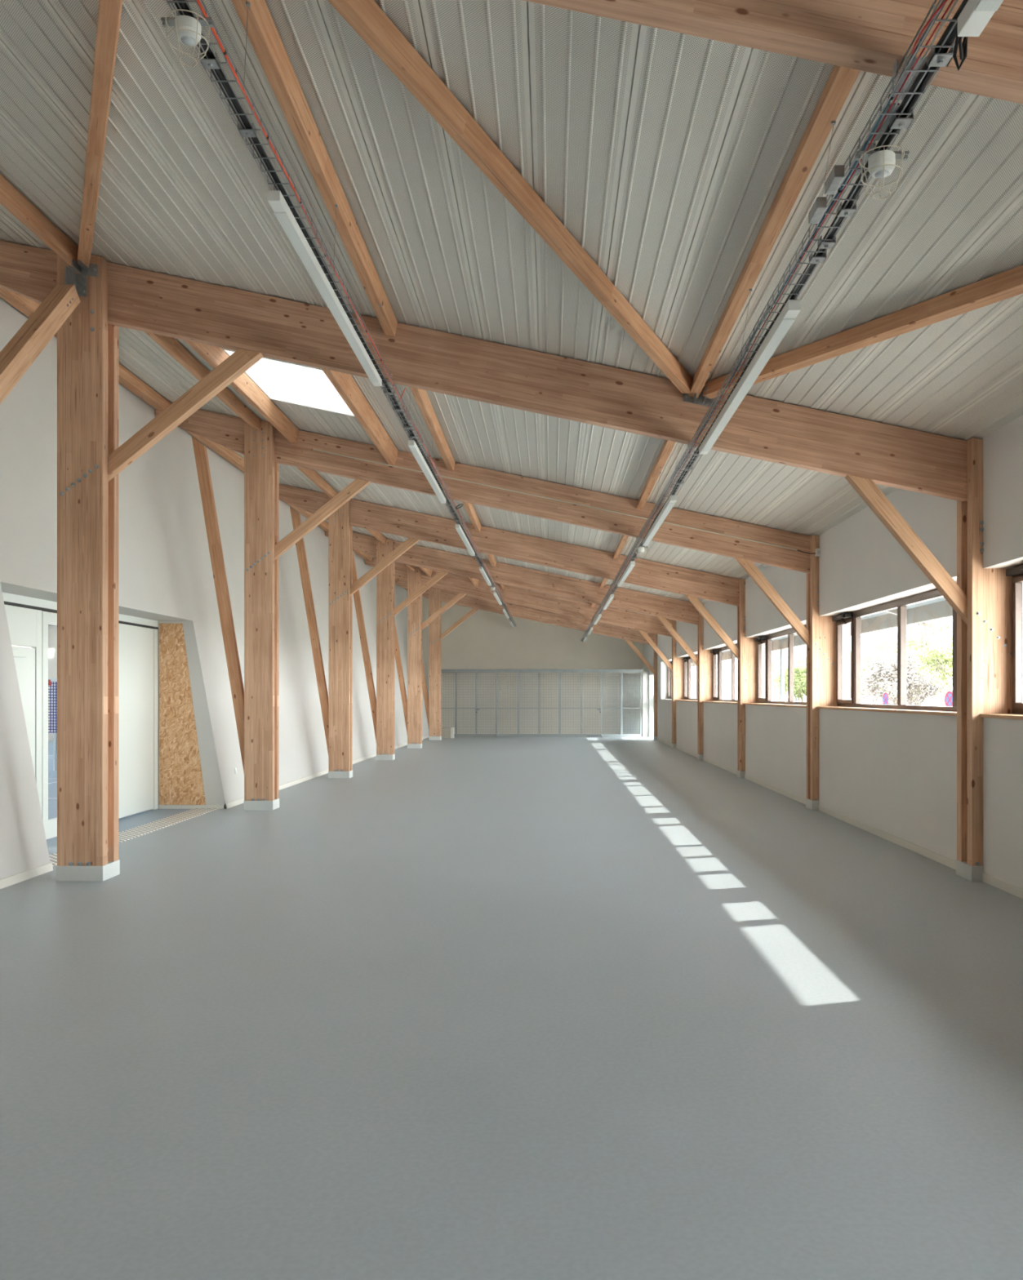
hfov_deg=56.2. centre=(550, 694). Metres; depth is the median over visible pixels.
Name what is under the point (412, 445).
linear light
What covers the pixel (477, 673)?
door
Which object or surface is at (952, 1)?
cable
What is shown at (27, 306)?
wall plate
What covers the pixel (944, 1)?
cable
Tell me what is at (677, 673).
column
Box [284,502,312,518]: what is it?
wall plate
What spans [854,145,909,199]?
sensor
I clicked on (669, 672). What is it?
window
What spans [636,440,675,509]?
purlin
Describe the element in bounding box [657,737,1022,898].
baseboard
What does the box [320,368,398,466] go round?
purlin
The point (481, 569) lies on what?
linear light
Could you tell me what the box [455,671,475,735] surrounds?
door
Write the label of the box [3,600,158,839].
door
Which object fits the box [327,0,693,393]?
diagonal brace
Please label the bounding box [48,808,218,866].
floor strip
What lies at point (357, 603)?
strut
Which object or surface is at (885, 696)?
sign
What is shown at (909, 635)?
tree
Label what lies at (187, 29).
sensor
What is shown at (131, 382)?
wall plate
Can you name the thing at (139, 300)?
roof beam
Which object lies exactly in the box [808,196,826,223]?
junction box
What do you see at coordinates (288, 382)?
window
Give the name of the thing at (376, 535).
purlin
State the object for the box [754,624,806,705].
window
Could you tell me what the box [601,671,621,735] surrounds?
mesh panel
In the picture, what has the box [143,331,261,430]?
purlin
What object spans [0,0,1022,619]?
ceiling
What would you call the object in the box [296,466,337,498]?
purlin
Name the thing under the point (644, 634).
knee brace
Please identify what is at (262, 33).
purlin
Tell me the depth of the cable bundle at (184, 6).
5.14 m
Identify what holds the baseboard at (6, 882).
attached to the wall at (166, 574)
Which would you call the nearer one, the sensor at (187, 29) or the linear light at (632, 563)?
the sensor at (187, 29)
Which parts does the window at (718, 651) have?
sash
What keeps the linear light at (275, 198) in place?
hanging from the cable tray at (207, 64)
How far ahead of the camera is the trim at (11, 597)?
10.37 m
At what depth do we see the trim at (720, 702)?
20.89 m
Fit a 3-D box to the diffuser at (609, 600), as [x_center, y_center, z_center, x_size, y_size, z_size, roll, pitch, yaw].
[1.296,-2.038,21.610,0.066,0.005,2.820,0,0,0]
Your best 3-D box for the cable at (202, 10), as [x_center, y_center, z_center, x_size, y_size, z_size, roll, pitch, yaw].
[-1.379,-2.702,15.700,0.031,0.026,44.400,0,0,0]
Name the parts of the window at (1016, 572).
sash, frame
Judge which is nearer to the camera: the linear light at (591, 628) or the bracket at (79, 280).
the bracket at (79, 280)
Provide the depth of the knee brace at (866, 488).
8.29 m
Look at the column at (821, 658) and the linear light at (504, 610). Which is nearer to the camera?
the column at (821, 658)
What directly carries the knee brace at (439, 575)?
attached to the column at (385, 578)
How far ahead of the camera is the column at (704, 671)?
23.18 m
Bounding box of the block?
[441,727,453,737]
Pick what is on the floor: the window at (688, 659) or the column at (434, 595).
the column at (434, 595)
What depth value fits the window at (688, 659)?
27.42 m
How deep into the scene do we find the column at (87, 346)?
8.18 m
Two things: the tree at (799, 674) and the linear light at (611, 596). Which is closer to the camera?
the linear light at (611, 596)
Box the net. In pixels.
[48,678,57,770]
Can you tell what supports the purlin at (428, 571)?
attached to the roof beam at (416, 555)
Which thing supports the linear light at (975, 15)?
hanging from the cable tray at (937, 60)
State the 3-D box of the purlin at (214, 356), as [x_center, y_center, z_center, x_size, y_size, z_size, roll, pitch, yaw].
[-3.555,-3.580,10.838,0.122,0.212,4.885,0,0,0]
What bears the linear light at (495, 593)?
hanging from the cable tray at (207, 64)
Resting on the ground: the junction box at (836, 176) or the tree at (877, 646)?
the tree at (877, 646)
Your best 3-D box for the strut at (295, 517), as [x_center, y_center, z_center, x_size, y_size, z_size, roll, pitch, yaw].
[-4.516,-1.009,18.337,0.949,5.158,0.105,0,0,0]
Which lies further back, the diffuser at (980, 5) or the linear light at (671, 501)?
the linear light at (671, 501)
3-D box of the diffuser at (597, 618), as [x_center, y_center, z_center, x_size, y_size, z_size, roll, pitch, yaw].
[1.296,-2.038,26.610,0.066,0.005,2.820,0,0,0]
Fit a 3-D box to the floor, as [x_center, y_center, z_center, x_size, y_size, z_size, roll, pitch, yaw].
[-6.400,1.658,15.690,21.200,0.124,45.380,0,0,0]
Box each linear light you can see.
[266,190,382,386]
[408,440,445,503]
[455,524,475,555]
[479,566,491,586]
[493,591,502,604]
[502,608,509,618]
[586,627,592,635]
[593,613,601,624]
[602,594,613,609]
[617,560,635,586]
[642,495,676,545]
[698,299,800,453]
[957,0,1003,36]
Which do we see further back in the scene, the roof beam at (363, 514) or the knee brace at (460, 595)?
the knee brace at (460, 595)
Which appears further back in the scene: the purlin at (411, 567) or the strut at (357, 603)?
the purlin at (411, 567)
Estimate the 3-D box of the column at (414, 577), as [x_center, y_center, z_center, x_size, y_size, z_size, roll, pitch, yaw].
[-4.029,-1.111,28.329,0.403,5.422,0.334,0,0,0]
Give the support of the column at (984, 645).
on the floor
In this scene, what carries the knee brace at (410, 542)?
attached to the column at (340, 529)
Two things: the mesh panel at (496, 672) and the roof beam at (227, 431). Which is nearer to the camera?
the roof beam at (227, 431)
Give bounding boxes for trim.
[2,591,158,626]
[159,804,223,808]
[642,671,648,736]
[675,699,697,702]
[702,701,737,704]
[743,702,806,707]
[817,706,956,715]
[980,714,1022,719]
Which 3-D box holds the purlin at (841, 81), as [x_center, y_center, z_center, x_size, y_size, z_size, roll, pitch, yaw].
[1.243,-2.624,5.838,0.106,0.131,4.885,0,0,0]
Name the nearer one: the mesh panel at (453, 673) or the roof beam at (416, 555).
the roof beam at (416, 555)
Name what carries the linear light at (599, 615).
hanging from the cable tray at (937, 60)
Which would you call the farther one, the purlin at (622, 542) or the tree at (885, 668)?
the tree at (885, 668)
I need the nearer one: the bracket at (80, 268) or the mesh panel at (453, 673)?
the bracket at (80, 268)
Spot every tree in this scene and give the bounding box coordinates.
[771,644,806,694]
[771,648,806,701]
[771,655,805,701]
[772,659,806,702]
[793,647,806,666]
[795,644,806,668]
[861,631,895,704]
[861,631,946,704]
[861,634,925,662]
[861,640,952,706]
[861,665,882,703]
[873,658,951,705]
[884,633,924,700]
[906,618,949,706]
[906,625,938,705]
[908,624,952,695]
[928,616,952,657]
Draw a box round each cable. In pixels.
[195,0,515,625]
[582,0,954,638]
[586,0,946,630]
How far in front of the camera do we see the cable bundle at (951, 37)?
3.90 m
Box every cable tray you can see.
[165,0,515,626]
[580,0,968,640]
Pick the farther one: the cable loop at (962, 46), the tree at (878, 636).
the tree at (878, 636)
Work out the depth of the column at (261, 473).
13.18 m
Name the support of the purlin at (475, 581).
attached to the roof beam at (416, 555)
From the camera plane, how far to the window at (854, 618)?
10.98 m
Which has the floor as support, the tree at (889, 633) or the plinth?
the plinth
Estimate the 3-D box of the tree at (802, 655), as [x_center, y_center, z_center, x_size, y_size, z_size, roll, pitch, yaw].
[26.862,-1.631,91.216,7.781,7.144,7.332,0,0,0]
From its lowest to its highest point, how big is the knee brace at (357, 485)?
1.137 m
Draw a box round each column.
[55,254,119,880]
[243,420,279,809]
[328,496,352,777]
[376,538,395,759]
[407,566,422,748]
[428,586,441,740]
[653,633,657,740]
[671,619,684,748]
[697,604,713,759]
[737,578,758,777]
[805,534,836,809]
[955,437,1012,880]
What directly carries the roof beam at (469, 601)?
on the column at (434, 595)
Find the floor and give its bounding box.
[0,733,1022,1279]
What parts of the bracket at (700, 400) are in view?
plate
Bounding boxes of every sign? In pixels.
[882,692,888,704]
[944,690,952,706]
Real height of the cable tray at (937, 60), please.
0.489 m
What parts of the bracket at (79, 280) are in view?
plate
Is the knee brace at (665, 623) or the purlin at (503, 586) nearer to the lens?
the knee brace at (665, 623)
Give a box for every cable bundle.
[172,0,513,624]
[583,0,968,638]
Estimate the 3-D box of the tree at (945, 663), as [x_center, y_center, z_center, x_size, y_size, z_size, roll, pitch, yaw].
[18.778,-0.788,43.722,4.503,5.415,5.043,0,0,-29]
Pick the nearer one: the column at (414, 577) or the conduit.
the conduit
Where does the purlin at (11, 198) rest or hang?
attached to the column at (87, 346)
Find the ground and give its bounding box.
[862,702,942,706]
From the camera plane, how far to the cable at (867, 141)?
4.18 m
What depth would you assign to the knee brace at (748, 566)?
13.29 m
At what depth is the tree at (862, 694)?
64.59 m
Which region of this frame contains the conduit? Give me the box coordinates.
[312,448,797,550]
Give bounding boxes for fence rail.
[440,669,643,671]
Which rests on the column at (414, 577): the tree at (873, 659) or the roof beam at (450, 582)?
the roof beam at (450, 582)
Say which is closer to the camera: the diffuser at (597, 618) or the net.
the net
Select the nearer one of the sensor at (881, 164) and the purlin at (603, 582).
the sensor at (881, 164)
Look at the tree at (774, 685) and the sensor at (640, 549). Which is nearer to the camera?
the sensor at (640, 549)
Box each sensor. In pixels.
[160,8,214,66]
[488,586,497,593]
[633,546,648,558]
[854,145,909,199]
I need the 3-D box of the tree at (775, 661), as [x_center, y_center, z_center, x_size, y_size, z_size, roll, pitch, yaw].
[20.588,-1.775,85.965,6.248,7.393,4.216,0,0,0]
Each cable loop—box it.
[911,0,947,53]
[952,24,967,71]
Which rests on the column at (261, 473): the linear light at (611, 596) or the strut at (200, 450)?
the strut at (200, 450)
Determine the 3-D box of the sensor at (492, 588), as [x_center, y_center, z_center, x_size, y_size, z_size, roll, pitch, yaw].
[-1.442,-2.595,23.900,0.168,0.163,0.167,0,0,45]
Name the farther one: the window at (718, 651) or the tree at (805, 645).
the tree at (805, 645)
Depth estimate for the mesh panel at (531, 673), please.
35.81 m
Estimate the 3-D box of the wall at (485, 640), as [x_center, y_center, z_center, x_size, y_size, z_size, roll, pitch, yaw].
[-0.900,-1.350,38.305,10.200,5.900,0.250,0,0,0]
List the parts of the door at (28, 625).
panel, pass door, panel, post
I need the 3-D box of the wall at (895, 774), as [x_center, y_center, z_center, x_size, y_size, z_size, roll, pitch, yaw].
[3.915,-0.315,15.690,0.430,3.830,44.980,0,0,0]
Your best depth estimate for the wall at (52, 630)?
32.59 m
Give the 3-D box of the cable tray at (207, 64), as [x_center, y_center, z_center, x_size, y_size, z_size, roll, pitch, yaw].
[-1.416,-2.877,15.724,0.142,0.441,44.452,0,0,0]
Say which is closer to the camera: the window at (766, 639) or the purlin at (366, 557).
the window at (766, 639)
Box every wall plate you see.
[0,286,40,317]
[118,363,171,410]
[185,430,244,472]
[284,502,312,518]
[317,520,328,532]
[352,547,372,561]
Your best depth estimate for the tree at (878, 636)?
72.86 m
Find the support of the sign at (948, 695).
on the ground
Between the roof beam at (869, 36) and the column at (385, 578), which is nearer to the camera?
the roof beam at (869, 36)
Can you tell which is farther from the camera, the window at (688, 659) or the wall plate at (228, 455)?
the window at (688, 659)
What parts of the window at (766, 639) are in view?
sash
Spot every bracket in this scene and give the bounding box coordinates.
[64,266,86,296]
[68,258,97,277]
[683,386,715,408]
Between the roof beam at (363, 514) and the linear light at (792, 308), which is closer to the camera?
the linear light at (792, 308)
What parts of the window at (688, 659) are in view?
sash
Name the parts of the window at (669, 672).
sash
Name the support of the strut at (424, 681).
on the column at (434, 595)
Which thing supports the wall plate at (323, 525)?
attached to the wall at (166, 574)
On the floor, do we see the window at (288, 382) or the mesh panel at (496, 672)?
the mesh panel at (496, 672)
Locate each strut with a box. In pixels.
[191,435,244,772]
[289,506,328,751]
[352,552,376,741]
[394,619,407,733]
[422,658,428,725]
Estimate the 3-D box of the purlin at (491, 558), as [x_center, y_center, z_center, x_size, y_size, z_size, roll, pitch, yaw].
[-1.378,-3.163,20.837,0.108,0.143,4.885,0,0,0]
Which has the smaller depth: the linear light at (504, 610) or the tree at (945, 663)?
the linear light at (504, 610)
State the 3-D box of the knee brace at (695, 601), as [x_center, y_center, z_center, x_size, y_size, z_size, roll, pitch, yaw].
[3.114,-1.253,18.337,1.075,1.297,0.105,0,0,0]
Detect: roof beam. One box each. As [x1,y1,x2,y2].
[0,240,967,501]
[155,408,810,573]
[279,484,739,606]
[324,531,698,625]
[364,557,672,637]
[394,578,653,644]
[523,0,1022,104]
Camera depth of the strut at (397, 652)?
28.28 m
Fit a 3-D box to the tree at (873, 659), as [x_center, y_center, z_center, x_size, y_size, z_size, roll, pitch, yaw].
[24.670,-0.677,66.156,6.073,5.202,4.336,0,0,39]
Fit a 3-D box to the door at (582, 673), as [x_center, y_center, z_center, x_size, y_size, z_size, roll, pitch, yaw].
[1.516,0.350,35.774,0.760,2.380,0.112,0,0,0]
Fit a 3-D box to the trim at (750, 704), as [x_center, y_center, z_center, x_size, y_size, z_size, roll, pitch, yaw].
[3.808,0.185,15.835,0.273,0.030,4.690,0,0,0]
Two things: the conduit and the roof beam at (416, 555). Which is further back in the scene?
the roof beam at (416, 555)
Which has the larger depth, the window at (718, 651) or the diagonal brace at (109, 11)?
the window at (718, 651)
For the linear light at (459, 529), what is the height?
0.062 m
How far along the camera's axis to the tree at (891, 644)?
58.34 m
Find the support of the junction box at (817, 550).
attached to the column at (821, 658)
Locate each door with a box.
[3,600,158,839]
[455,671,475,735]
[475,671,496,735]
[581,671,601,735]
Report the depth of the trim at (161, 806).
13.33 m
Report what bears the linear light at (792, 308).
hanging from the cable tray at (937, 60)
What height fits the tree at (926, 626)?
11.060 m
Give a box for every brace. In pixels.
[0,284,79,404]
[76,0,123,267]
[107,348,263,481]
[274,478,370,559]
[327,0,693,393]
[350,537,419,595]
[393,571,447,616]
[421,592,465,630]
[440,608,478,639]
[624,639,653,674]
[638,630,672,671]
[656,616,698,667]
[684,595,739,661]
[702,265,1022,399]
[735,557,810,648]
[844,475,967,625]
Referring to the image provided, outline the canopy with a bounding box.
[690,596,952,701]
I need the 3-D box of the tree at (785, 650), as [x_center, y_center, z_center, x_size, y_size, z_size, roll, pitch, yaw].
[29.554,-2.714,120.891,8.328,9.306,10.151,0,0,0]
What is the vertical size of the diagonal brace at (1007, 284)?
0.577 m
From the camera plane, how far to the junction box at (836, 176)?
3.92 m
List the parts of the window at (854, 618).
sash, sash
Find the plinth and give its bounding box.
[440,735,641,737]
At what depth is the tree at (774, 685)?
99.61 m
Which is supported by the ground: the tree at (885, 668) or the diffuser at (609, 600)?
the tree at (885, 668)
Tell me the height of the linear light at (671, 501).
0.062 m
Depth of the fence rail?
35.79 m
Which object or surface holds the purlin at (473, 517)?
attached to the roof beam at (227, 431)
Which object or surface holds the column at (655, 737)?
on the floor
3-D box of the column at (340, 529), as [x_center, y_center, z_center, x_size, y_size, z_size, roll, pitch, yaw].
[-4.029,-1.111,18.329,0.403,5.422,0.334,0,0,0]
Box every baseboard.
[0,735,428,888]
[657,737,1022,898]
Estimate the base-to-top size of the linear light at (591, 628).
0.062 m
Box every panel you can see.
[159,623,205,804]
[440,671,456,735]
[496,671,518,735]
[518,671,538,735]
[539,671,559,735]
[560,671,581,735]
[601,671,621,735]
[622,671,641,735]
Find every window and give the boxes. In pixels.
[221,347,355,417]
[667,661,671,699]
[681,654,697,700]
[710,643,737,702]
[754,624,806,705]
[831,588,956,711]
[1005,564,1022,714]
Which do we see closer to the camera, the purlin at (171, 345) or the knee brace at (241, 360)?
the knee brace at (241, 360)
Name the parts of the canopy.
post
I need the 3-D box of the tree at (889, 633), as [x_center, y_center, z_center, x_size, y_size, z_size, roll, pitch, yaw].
[25.771,-1.327,69.312,4.037,6.510,3.836,0,0,-24]
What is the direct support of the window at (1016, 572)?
in the wall at (895, 774)
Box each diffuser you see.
[493,594,501,604]
[594,616,600,624]
[603,597,613,609]
[974,0,1003,11]
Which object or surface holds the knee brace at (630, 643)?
attached to the column at (655, 737)
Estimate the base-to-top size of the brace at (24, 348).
4.786 m
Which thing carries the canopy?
on the path
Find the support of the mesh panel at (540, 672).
on the floor
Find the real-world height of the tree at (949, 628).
7.211 m
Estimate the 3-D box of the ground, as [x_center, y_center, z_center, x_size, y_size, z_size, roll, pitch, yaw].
[82.065,1.975,80.000,155.870,0.150,280.000,0,0,0]
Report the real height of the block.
0.380 m
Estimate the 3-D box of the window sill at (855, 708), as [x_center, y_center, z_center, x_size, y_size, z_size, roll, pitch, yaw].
[3.808,0.185,10.835,0.273,0.030,4.690,0,0,0]
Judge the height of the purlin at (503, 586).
0.143 m
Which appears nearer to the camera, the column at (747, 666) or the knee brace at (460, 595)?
the column at (747, 666)
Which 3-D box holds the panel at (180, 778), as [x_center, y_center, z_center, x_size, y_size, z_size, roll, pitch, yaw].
[-5.138,0.280,13.342,0.645,2.530,0.014,0,0,0]
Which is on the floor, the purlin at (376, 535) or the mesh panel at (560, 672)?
the mesh panel at (560, 672)
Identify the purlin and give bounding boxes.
[0,173,78,266]
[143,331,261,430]
[183,339,298,444]
[231,0,397,336]
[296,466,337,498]
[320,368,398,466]
[365,528,386,543]
[404,564,415,570]
[409,386,455,471]
[419,567,432,576]
[462,501,481,532]
[468,577,479,586]
[486,554,496,567]
[500,584,506,589]
[600,577,608,588]
[613,534,628,559]
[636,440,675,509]
[688,65,860,398]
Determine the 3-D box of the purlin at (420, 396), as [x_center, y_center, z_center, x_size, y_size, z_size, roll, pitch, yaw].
[-1.378,-3.163,10.838,0.108,0.143,4.885,0,0,0]
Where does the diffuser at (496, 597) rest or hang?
attached to the linear light at (495, 593)
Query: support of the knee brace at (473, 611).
attached to the column at (434, 595)
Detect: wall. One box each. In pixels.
[0,297,428,879]
[11,610,57,741]
[422,595,643,733]
[643,414,1022,888]
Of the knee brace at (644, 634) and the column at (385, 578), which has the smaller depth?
the column at (385, 578)
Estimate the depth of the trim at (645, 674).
36.00 m
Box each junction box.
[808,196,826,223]
[815,548,820,556]
[824,164,844,194]
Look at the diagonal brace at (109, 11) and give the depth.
5.54 m
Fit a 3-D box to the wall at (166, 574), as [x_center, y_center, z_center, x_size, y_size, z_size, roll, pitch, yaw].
[-5.256,-1.220,15.690,1.488,5.840,44.980,0,0,0]
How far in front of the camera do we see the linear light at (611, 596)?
21.25 m
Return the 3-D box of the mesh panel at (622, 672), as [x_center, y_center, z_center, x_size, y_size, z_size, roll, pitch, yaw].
[3.030,0.350,35.815,0.732,2.380,0.030,0,0,0]
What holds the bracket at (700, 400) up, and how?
attached to the roof beam at (139, 300)

